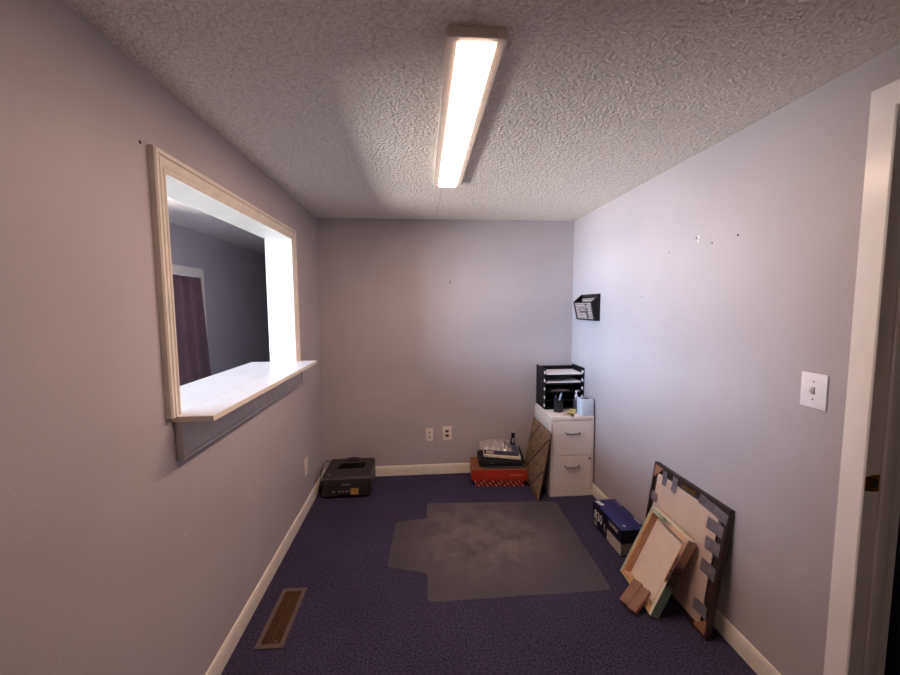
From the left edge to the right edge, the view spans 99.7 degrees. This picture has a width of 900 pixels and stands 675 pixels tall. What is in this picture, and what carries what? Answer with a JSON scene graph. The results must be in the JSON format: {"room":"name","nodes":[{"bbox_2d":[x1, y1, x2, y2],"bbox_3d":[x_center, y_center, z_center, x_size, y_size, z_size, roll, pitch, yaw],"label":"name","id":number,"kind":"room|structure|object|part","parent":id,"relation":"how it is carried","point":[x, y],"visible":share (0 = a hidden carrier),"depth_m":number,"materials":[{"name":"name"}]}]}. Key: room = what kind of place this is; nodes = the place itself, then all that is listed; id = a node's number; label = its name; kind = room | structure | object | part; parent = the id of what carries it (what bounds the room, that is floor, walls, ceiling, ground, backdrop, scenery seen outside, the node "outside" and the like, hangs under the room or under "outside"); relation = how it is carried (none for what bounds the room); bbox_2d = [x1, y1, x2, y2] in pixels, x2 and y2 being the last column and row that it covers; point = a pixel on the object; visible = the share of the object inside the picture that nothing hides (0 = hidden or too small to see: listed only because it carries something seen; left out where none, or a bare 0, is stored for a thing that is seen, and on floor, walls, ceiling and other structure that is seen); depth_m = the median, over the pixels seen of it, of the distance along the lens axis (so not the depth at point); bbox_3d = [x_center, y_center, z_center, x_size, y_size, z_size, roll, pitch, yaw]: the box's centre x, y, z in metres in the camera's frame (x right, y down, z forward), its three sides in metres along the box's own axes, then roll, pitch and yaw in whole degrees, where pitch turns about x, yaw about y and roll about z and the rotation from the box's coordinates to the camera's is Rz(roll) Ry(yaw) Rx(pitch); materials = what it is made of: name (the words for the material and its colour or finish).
{"room":"back office","nodes":[
{"label":"back office","id":0,"kind":"room"},
{"bbox_2d":[0,0,324,674],"bbox_3d":[-1.150,0.133,3.099,0.121,2.232,7.520,-1,5,-5],"label":"wall","id":1,"kind":"structure","parent":0,"point":[120,555],"depth_m":1.02,"materials":[{"name":"paint"}]},
{"bbox_2d":[147,144,316,460],"bbox_3d":[-1.073,-0.143,1.913,0.420,1.036,1.393,-1,5,-5],"label":"window","id":2,"kind":"structure","parent":1,"relation":"in","point":[202,411],"depth_m":1.63,"materials":[{"name":"white paint"}]},
{"bbox_3d":[-1.072,0.224,1.942,0.419,0.020,1.326,-1,5,-5],"label":"counter sill","id":3,"kind":"part","parent":2,"relation":"part of","materials":[{"name":"white laminate"}]},
{"bbox_2d":[205,468,325,674],"bbox_3d":[-0.938,1.345,1.455,0.012,0.088,3.780,-1,5,-5],"label":"baseboard","id":4,"kind":"structure","parent":1,"relation":"attached to","point":[226,650],"depth_m":1.92,"materials":[{"name":"white paint"}]},
{"bbox_2d":[304,456,307,476],"bbox_3d":[-1.050,0.943,2.774,0.008,0.125,0.080,-1,5,-5],"label":"wall outlet","id":5,"kind":"object","parent":1,"relation":"attached to","point":[306,458],"visible":1,"depth_m":2.77,"materials":[{"name":"beige plastic"}]},
{"bbox_2d":[169,222,269,375],"bbox_3d":[-2.451,0.144,3.054,0.120,2.232,7.400,-1,5,-5],"label":"wall","id":6,"kind":"structure","parent":0,"point":[235,284],"depth_m":4.30,"materials":[{"name":"paint"}]},
{"bbox_2d":[172,264,207,340],"bbox_3d":[-2.449,0.038,3.255,0.118,1.334,1.119,-1,5,-5],"label":"window","id":7,"kind":"structure","parent":6,"relation":"in","point":[178,269],"depth_m":3.62,"materials":[{"name":"white wood"}]},
{"bbox_2d":[172,273,200,277],"bbox_3d":[-2.376,-0.545,3.204,0.012,0.011,0.960,-1,5,-5],"label":"curtain rod","id":8,"kind":"object","parent":7,"relation":"attached to","point":[172,273],"visible":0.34,"depth_m":3.44,"materials":[{"name":"white plastic"}]},
{"bbox_2d":[173,275,210,385],"bbox_3d":[-2.361,0.088,3.280,0.046,1.250,1.003,-1,5,-5],"label":"curtain","id":9,"kind":"object","parent":8,"relation":"hanging from","point":[192,343],"visible":0.27,"depth_m":3.49,"materials":[{"name":"purple fabric"}]},
{"bbox_2d":[316,218,573,467],"bbox_3d":[0.052,0.102,3.393,2.324,2.232,0.124,-1,5,-5],"label":"wall","id":10,"kind":"structure","parent":0,"point":[435,324],"depth_m":3.31,"materials":[{"name":"paint"}]},
{"bbox_2d":[326,463,470,476],"bbox_3d":[0.003,1.176,3.414,2.180,0.088,0.012,-1,5,-5],"label":"baseboard","id":11,"kind":"structure","parent":10,"relation":"attached to","point":[423,469],"depth_m":3.39,"materials":[{"name":"white paint"}]},
{"bbox_2d":[426,428,432,440],"bbox_3d":[-0.181,0.864,3.375,0.062,0.118,0.006,-1,5,-5],"label":"wall outlet","id":12,"kind":"object","parent":10,"relation":"attached to","point":[429,431],"visible":1,"depth_m":3.37,"materials":[{"name":"beige plastic"}]},
{"bbox_2d":[443,426,451,439],"bbox_3d":[-0.026,0.854,3.386,0.080,0.128,0.008,-1,5,-5],"label":"wall outlet","id":13,"kind":"object","parent":10,"relation":"attached to","point":[447,430],"visible":1,"depth_m":3.38,"materials":[{"name":"beige plastic"}]},
{"bbox_2d":[62,0,899,253],"bbox_3d":[-0.001,-1.043,3.094,5.040,0.100,7.520,-1,5,-5],"label":"ceiling","id":14,"kind":"structure","parent":0,"point":[337,102],"depth_m":1.25,"materials":[{"name":"white paint"}]},
{"bbox_2d":[433,26,506,186],"bbox_3d":[0.027,-0.855,1.625,0.162,0.030,1.255,-1,5,-4],"label":"ceiling light","id":15,"kind":"object","parent":14,"relation":"in","point":[472,55],"visible":1,"depth_m":1.25,"materials":[{"name":"white plastic"}]},
{"bbox_2d":[439,42,495,186],"bbox_3d":[0.029,-0.849,1.635,0.101,0.016,1.230,-1,5,-4],"label":"diffuser","id":16,"kind":"object","parent":15,"relation":"attached to","point":[472,64],"depth_m":1.32,"materials":[{"name":"white plastic"}]},
{"bbox_2d":[221,473,899,674],"bbox_3d":[0.012,1.281,3.288,5.040,0.100,7.520,-1,5,-5],"label":"floor","id":17,"kind":"structure","parent":0,"point":[427,574],"depth_m":1.95,"materials":[{"name":"blue carpet"}]},
{"bbox_2d":[254,587,306,649],"bbox_3d":[-0.811,1.351,1.846,0.124,0.009,0.360,-1,5,-4],"label":"floor vent","id":18,"kind":"object","parent":17,"relation":"in","point":[274,635],"visible":1,"depth_m":1.82,"materials":[{"name":"brown metal"}]},
{"bbox_2d":[261,591,301,643],"bbox_3d":[-0.811,1.352,1.846,0.083,0.005,0.311,-1,5,-4],"label":"grille","id":19,"kind":"object","parent":18,"relation":"attached to","point":[276,630],"depth_m":1.83,"materials":[{"name":"brown metal"}]},
{"bbox_2d":[320,457,375,497],"bbox_3d":[-0.854,1.151,3.146,0.428,0.192,0.360,-1,5,-5],"label":"printer","id":20,"kind":"object","parent":17,"relation":"on","point":[351,476],"visible":1,"depth_m":2.99,"materials":[{"name":"grey plastic"}]},
{"bbox_3d":[-0.812,1.173,2.974,0.330,0.098,0.006,-1,5,-5],"label":"panel","id":21,"kind":"part","parent":20,"relation":"part of","materials":[{"name":"grey plastic"}]},
{"bbox_2d":[470,457,527,486],"bbox_3d":[0.411,1.156,3.278,0.463,0.146,0.272,0,5,0],"label":"shoe box","id":22,"kind":"object","parent":17,"relation":"on","point":[488,477],"visible":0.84,"depth_m":3.14,"materials":[{"name":"red cardboard"}]},
{"bbox_3d":[0.411,1.084,3.272,0.462,0.002,0.271,0,5,0],"label":"lid","id":23,"kind":"part","parent":22,"relation":"part of","materials":[{"name":"cardboard"}]},
{"bbox_3d":[0.411,1.128,3.276,0.462,0.087,0.271,0,5,0],"label":"lid","id":24,"kind":"part","parent":22,"relation":"part of","materials":[{"name":"red cardboard"}]},
{"bbox_2d":[483,464,524,468],"bbox_3d":[0.454,1.077,3.259,0.344,0.012,0.196,0,5,0],"label":"notebook","id":25,"kind":"object","parent":22,"relation":"on","point":[522,466],"visible":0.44,"depth_m":3.17,"materials":[{"name":"grey paper"}]},
{"bbox_2d":[477,446,524,465],"bbox_3d":[0.436,0.999,3.271,0.388,0.140,0.216,0,5,-1],"label":"case","id":26,"kind":"object","parent":25,"relation":"on","point":[483,461],"visible":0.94,"depth_m":3.17,"materials":[{"name":"black plastic"}]},
{"bbox_2d":[483,449,520,459],"bbox_3d":[0.438,0.985,3.260,0.311,0.055,0.196,0,5,1],"label":"router","id":27,"kind":"object","parent":26,"relation":"on","point":[484,455],"visible":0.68,"depth_m":3.16,"materials":[{"name":"white plastic"}]},
{"bbox_2d":[484,444,518,455],"bbox_3d":[0.433,0.954,3.269,0.289,0.068,0.201,0,5,0],"label":"binder","id":28,"kind":"object","parent":27,"relation":"on","point":[514,452],"visible":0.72,"depth_m":3.17,"materials":[{"name":"blue plastic"}]},
{"bbox_2d":[479,439,511,450],"bbox_3d":[0.391,0.913,3.259,0.277,0.063,0.186,0,5,1],"label":"plastic bag","id":29,"kind":"object","parent":28,"relation":"on","point":[491,444],"visible":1,"depth_m":3.21,"materials":[{"name":"white"}]},
{"bbox_2d":[510,430,514,443],"bbox_3d":[0.549,0.868,3.317,0.042,0.124,0.027,0,5,8],"label":"handset","id":30,"kind":"object","parent":28,"relation":"on","point":[512,441],"visible":1,"depth_m":3.31,"materials":[{"name":"black plastic"}]},
{"bbox_2d":[525,417,551,500],"bbox_3d":[0.707,0.976,3.131,0.105,0.526,0.455,-1,5,-5],"label":"memo board","id":31,"kind":"object","parent":17,"relation":"on","point":[539,440],"visible":0.93,"depth_m":3.06,"materials":[{"name":"brown fabric"}]},
{"bbox_2d":[535,404,593,496],"bbox_3d":[0.939,0.916,3.164,0.344,0.636,0.451,-1,5,-5],"label":"filing cabinet","id":32,"kind":"object","parent":17,"relation":"on","point":[569,465],"visible":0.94,"depth_m":2.97,"materials":[{"name":"metal"}]},
{"bbox_2d":[536,395,572,408],"bbox_3d":[0.938,0.552,3.278,0.330,0.068,0.239,-1,5,-5],"label":"tray","id":33,"kind":"object","parent":32,"relation":"on","point":[544,404],"visible":0.49,"depth_m":3.26,"materials":[{"name":"black plastic"}]},
{"bbox_3d":[0.779,0.554,3.266,0.006,0.068,0.238,-1,5,-5],"label":"panel","id":34,"kind":"part","parent":33,"relation":"part of","materials":[{"name":"black plastic"}]},
{"bbox_2d":[536,387,582,400],"bbox_3d":[0.938,0.484,3.272,0.330,0.068,0.239,-1,5,-5],"label":"tray","id":35,"kind":"object","parent":33,"relation":"on","point":[544,396],"visible":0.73,"depth_m":3.26,"materials":[{"name":"black plastic"}]},
{"bbox_3d":[0.778,0.486,3.260,0.006,0.068,0.238,-1,5,-5],"label":"panel","id":36,"kind":"part","parent":35,"relation":"part of","materials":[{"name":"black plastic"}]},
{"bbox_2d":[536,380,583,392],"bbox_3d":[0.937,0.415,3.267,0.330,0.068,0.239,-1,5,-5],"label":"tray","id":37,"kind":"object","parent":35,"relation":"on","point":[572,387],"visible":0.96,"depth_m":3.25,"materials":[{"name":"black plastic"}]},
{"bbox_3d":[0.778,0.417,3.254,0.006,0.068,0.238,-1,5,-5],"label":"panel","id":38,"kind":"part","parent":37,"relation":"part of","materials":[{"name":"black plastic"}]},
{"bbox_2d":[546,386,569,390],"bbox_3d":[0.920,0.441,3.248,0.148,0.009,0.178,-1,5,-5],"label":"paper stack","id":39,"kind":"object","parent":37,"relation":"in","point":[551,388],"visible":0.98,"depth_m":3.25,"materials":[{"name":"white paper"}]},
{"bbox_3d":[0.929,0.412,3.383,0.316,0.055,0.006,-1,5,-5],"label":"panel","id":40,"kind":"part","parent":37,"relation":"part of","materials":[{"name":"black plastic"}]},
{"bbox_2d":[536,372,583,384],"bbox_3d":[0.937,0.346,3.261,0.330,0.068,0.239,-1,5,-5],"label":"tray","id":41,"kind":"object","parent":37,"relation":"on","point":[539,377],"visible":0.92,"depth_m":3.20,"materials":[{"name":"black plastic"}]},
{"bbox_3d":[0.778,0.348,3.249,0.006,0.068,0.238,-1,5,-5],"label":"panel","id":42,"kind":"part","parent":41,"relation":"part of","materials":[{"name":"black plastic"}]},
{"bbox_2d":[536,364,583,376],"bbox_3d":[0.937,0.278,3.255,0.330,0.068,0.239,-1,5,-5],"label":"tray","id":43,"kind":"object","parent":41,"relation":"on","point":[541,370],"visible":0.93,"depth_m":3.28,"materials":[{"name":"black plastic"}]},
{"bbox_3d":[0.777,0.279,3.243,0.006,0.068,0.238,-1,5,-5],"label":"panel","id":44,"kind":"part","parent":43,"relation":"part of","materials":[{"name":"black plastic"}]},
{"bbox_3d":[0.928,0.275,3.372,0.316,0.055,0.006,-1,5,-5],"label":"panel","id":45,"kind":"part","parent":43,"relation":"part of","materials":[{"name":"black plastic"}]},
{"bbox_2d":[545,369,581,374],"bbox_3d":[0.941,0.297,3.253,0.302,0.018,0.208,-1,5,-5],"label":"paper stack","id":46,"kind":"object","parent":43,"relation":"in","point":[548,371],"visible":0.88,"depth_m":3.19,"materials":[{"name":"white paper"}]},
{"bbox_3d":[1.098,0.276,3.269,0.006,0.068,0.238,-1,5,-5],"label":"panel","id":47,"kind":"part","parent":43,"relation":"part of","materials":[{"name":"black plastic"}]},
{"bbox_2d":[545,376,580,382],"bbox_3d":[0.936,0.366,3.258,0.290,0.019,0.208,-1,5,-5],"label":"paper stack","id":48,"kind":"object","parent":41,"relation":"in","point":[570,379],"visible":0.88,"depth_m":3.22,"materials":[{"name":"white paper"}]},
{"bbox_3d":[1.099,0.344,3.274,0.006,0.068,0.238,-1,5,-5],"label":"panel","id":49,"kind":"part","parent":41,"relation":"part of","materials":[{"name":"black plastic"}]},
{"bbox_3d":[1.099,0.413,3.280,0.006,0.068,0.238,-1,5,-5],"label":"panel","id":50,"kind":"part","parent":37,"relation":"part of","materials":[{"name":"black plastic"}]},
{"bbox_3d":[1.099,0.482,3.286,0.006,0.068,0.238,-1,5,-5],"label":"panel","id":51,"kind":"part","parent":35,"relation":"part of","materials":[{"name":"black plastic"}]},
{"bbox_2d":[554,398,562,412],"bbox_3d":[0.880,0.552,3.085,0.079,0.103,0.079,-1,5,-5],"label":"pen cup","id":52,"kind":"object","parent":32,"relation":"on","point":[558,404],"visible":0.91,"depth_m":3.05,"materials":[{"name":"black"}]},
{"bbox_2d":[567,409,575,413],"bbox_3d":[0.972,0.591,3.042,0.050,0.027,0.075,4,7,43],"label":"paper note","id":53,"kind":"object","parent":32,"relation":"on","point":[572,411],"visible":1,"depth_m":3.05,"materials":[{"name":"yellow paper"}]},
{"bbox_3d":[0.943,1.047,3.130,0.314,0.271,0.299,-1,5,-5],"label":"drawer","id":54,"kind":"part","parent":32,"relation":"part of","materials":[{"name":"metal"}]},
{"bbox_3d":[0.942,0.772,3.107,0.314,0.271,0.299,-1,5,-5],"label":"drawer","id":55,"kind":"part","parent":32,"relation":"part of","materials":[{"name":"metal"}]},
{"bbox_2d":[573,390,578,411],"bbox_3d":[1.030,0.515,3.101,0.048,0.171,0.048,1,5,20],"label":"pump bottle","id":56,"kind":"object","parent":32,"relation":"on","point":[576,395],"visible":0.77,"depth_m":3.09,"materials":[{"name":"white"}]},
{"bbox_2d":[577,397,593,415],"bbox_3d":[1.070,0.544,3.008,0.094,0.129,0.102,-1,5,-5],"label":"tissue box","id":57,"kind":"object","parent":32,"relation":"on","point":[585,405],"visible":1,"depth_m":2.96,"materials":[{"name":"white cardboard"}]},
{"bbox_2d":[593,499,642,556],"bbox_3d":[1.077,1.210,2.437,0.166,0.170,0.357,-1,5,-6],"label":"carton","id":58,"kind":"object","parent":17,"relation":"on","point":[617,525],"visible":0.95,"depth_m":2.37,"materials":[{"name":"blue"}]},
{"bbox_3d":[0.996,1.170,2.426,0.004,0.082,0.355,-1,5,-5],"label":"lid","id":59,"kind":"part","parent":58,"relation":"part of","materials":[{"name":"blue cardboard"}]},
{"bbox_3d":[1.078,1.168,2.434,0.164,0.085,0.356,-1,5,-6],"label":"lid","id":60,"kind":"part","parent":58,"relation":"part of","materials":[{"name":"blue cardboard"}]},
{"bbox_3d":[1.095,1.184,2.257,0.163,0.082,0.001,-1,5,-6],"label":"lid","id":61,"kind":"part","parent":58,"relation":"part of","materials":[{"name":"cardboard"}]},
{"bbox_2d":[619,579,642,606],"bbox_3d":[0.919,1.294,1.926,0.129,0.086,0.047,-3,6,-31],"label":"wooden block","id":62,"kind":"object","parent":17,"relation":"on","point":[629,593],"visible":0.86,"depth_m":1.92,"materials":[{"name":"brown wood"}]},
{"bbox_2d":[627,586,650,614],"bbox_3d":[0.935,1.299,1.878,0.126,0.084,0.047,-3,6,-31],"label":"wooden block","id":63,"kind":"object","parent":17,"relation":"on","point":[642,595],"visible":1,"depth_m":1.87,"materials":[{"name":"brown wood"}]},
{"bbox_2d":[620,505,696,618],"bbox_3d":[1.058,1.138,1.959,0.207,0.394,0.315,0,5,-1],"label":"canvas","id":64,"kind":"object","parent":17,"relation":"on","point":[661,550],"visible":0.93,"depth_m":1.96,"materials":[{"name":"brown wood"}]},
{"bbox_2d":[645,461,734,640],"bbox_3d":[1.171,1.033,1.944,0.105,0.604,0.539,-1,5,-5],"label":"picture frame","id":65,"kind":"object","parent":17,"relation":"on","point":[699,520],"visible":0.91,"depth_m":1.80,"materials":[{"name":"brown wood"}]},
{"bbox_3d":[1.152,1.013,2.183,0.024,0.606,0.042,7,4,-5],"label":"rail","id":66,"kind":"part","parent":65,"relation":"part of","materials":[{"name":"brown wood"}]},
{"bbox_3d":[1.135,1.312,1.960,0.024,0.042,0.530,7,4,-5],"label":"rail","id":67,"kind":"part","parent":65,"relation":"part of","materials":[{"name":"brown wood"}]},
{"bbox_3d":[1.207,0.754,1.920,0.024,0.042,0.530,7,4,-5],"label":"rail","id":68,"kind":"part","parent":65,"relation":"part of","materials":[{"name":"brown wood"}]},
{"bbox_3d":[1.191,1.054,1.698,0.024,0.606,0.042,7,4,-5],"label":"rail","id":69,"kind":"part","parent":65,"relation":"part of","materials":[{"name":"brown wood"}]},
{"bbox_2d":[571,44,899,674],"bbox_3d":[1.311,0.254,1.486,0.121,2.232,3.900,-1,5,-5],"label":"wall","id":70,"kind":"structure","parent":0,"point":[727,275],"depth_m":1.58,"materials":[{"name":"paint"}]},
{"bbox_2d":[573,293,600,320],"bbox_3d":[1.085,-0.243,3.033,0.072,0.208,0.338,-1,5,-5],"label":"pocket","id":71,"kind":"object","parent":70,"relation":"attached to","point":[595,304],"visible":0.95,"depth_m":2.88,"materials":[{"name":"black plastic"}]},
{"bbox_3d":[1.072,-0.257,3.200,0.072,0.208,0.003,-1,5,-5],"label":"panel","id":72,"kind":"part","parent":71,"relation":"part of","materials":[{"name":"black plastic"}]},
{"bbox_2d":[575,303,592,318],"bbox_3d":[1.070,-0.213,3.034,0.032,0.138,0.322,-1,5,-5],"label":"leaflet","id":73,"kind":"object","parent":71,"relation":"in","point":[583,310],"visible":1,"depth_m":3.03,"materials":[{"name":"white paper"}]},
{"bbox_3d":[1.069,-0.212,3.036,0.027,0.118,0.145,-1,5,-5],"label":"printed panel","id":74,"kind":"part","parent":73,"relation":"part of","materials":[{"name":"white paper"}]},
{"bbox_3d":[1.067,-0.213,3.034,0.034,0.142,0.332,-1,5,-5],"label":"frame","id":75,"kind":"part","parent":71,"relation":"part of","materials":[{"name":"black plastic"}]},
{"bbox_2d":[582,298,594,301],"bbox_3d":[1.107,-0.227,3.031,0.007,0.168,0.228,-1,5,-5],"label":"document","id":76,"kind":"object","parent":71,"relation":"in","point":[588,299],"visible":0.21,"depth_m":3.02,"materials":[{"name":"white paper"}]},
{"bbox_3d":[1.119,-0.242,3.036,0.003,0.206,0.332,-1,5,-5],"label":"panel","id":77,"kind":"part","parent":71,"relation":"part of","materials":[{"name":"black plastic"}]},
{"bbox_3d":[1.099,-0.229,2.867,0.072,0.208,0.003,-1,5,-5],"label":"panel","id":78,"kind":"part","parent":71,"relation":"part of","materials":[{"name":"black plastic"}]},
{"bbox_2d":[592,483,780,674],"bbox_3d":[1.184,1.254,2.405,0.012,0.088,2.219,-1,5,-5],"label":"baseboard","id":79,"kind":"structure","parent":70,"relation":"attached to","point":[739,643],"depth_m":1.63,"materials":[{"name":"white paint"}]},
{"bbox_2d":[800,371,828,410],"bbox_3d":[1.254,0.184,1.317,0.021,0.122,0.088,-1,5,-5],"label":"light switch","id":80,"kind":"object","parent":70,"relation":"attached to","point":[814,387],"visible":1,"depth_m":1.31,"materials":[{"name":"white plastic"}]},
{"bbox_2d":[823,79,899,674],"bbox_3d":[1.362,0.365,0.776,0.137,2.128,0.906,-1,5,-5],"label":"door frame","id":81,"kind":"structure","parent":70,"relation":"in","point":[868,503],"depth_m":1.16,"materials":[{"name":"paint"}]},
{"bbox_3d":[1.291,0.447,1.162,0.050,0.053,0.004,-1,5,-5],"label":"strike plate","id":82,"kind":"part","parent":81,"relation":"part of","materials":[{"name":"gold metal"}]},
{"bbox_2d":[894,517,899,571],"bbox_3d":[1.977,0.203,2.049,1.296,2.232,4.680,-1,5,-5],"label":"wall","id":83,"kind":"structure","parent":0,"point":[897,559],"depth_m":2.13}
]}

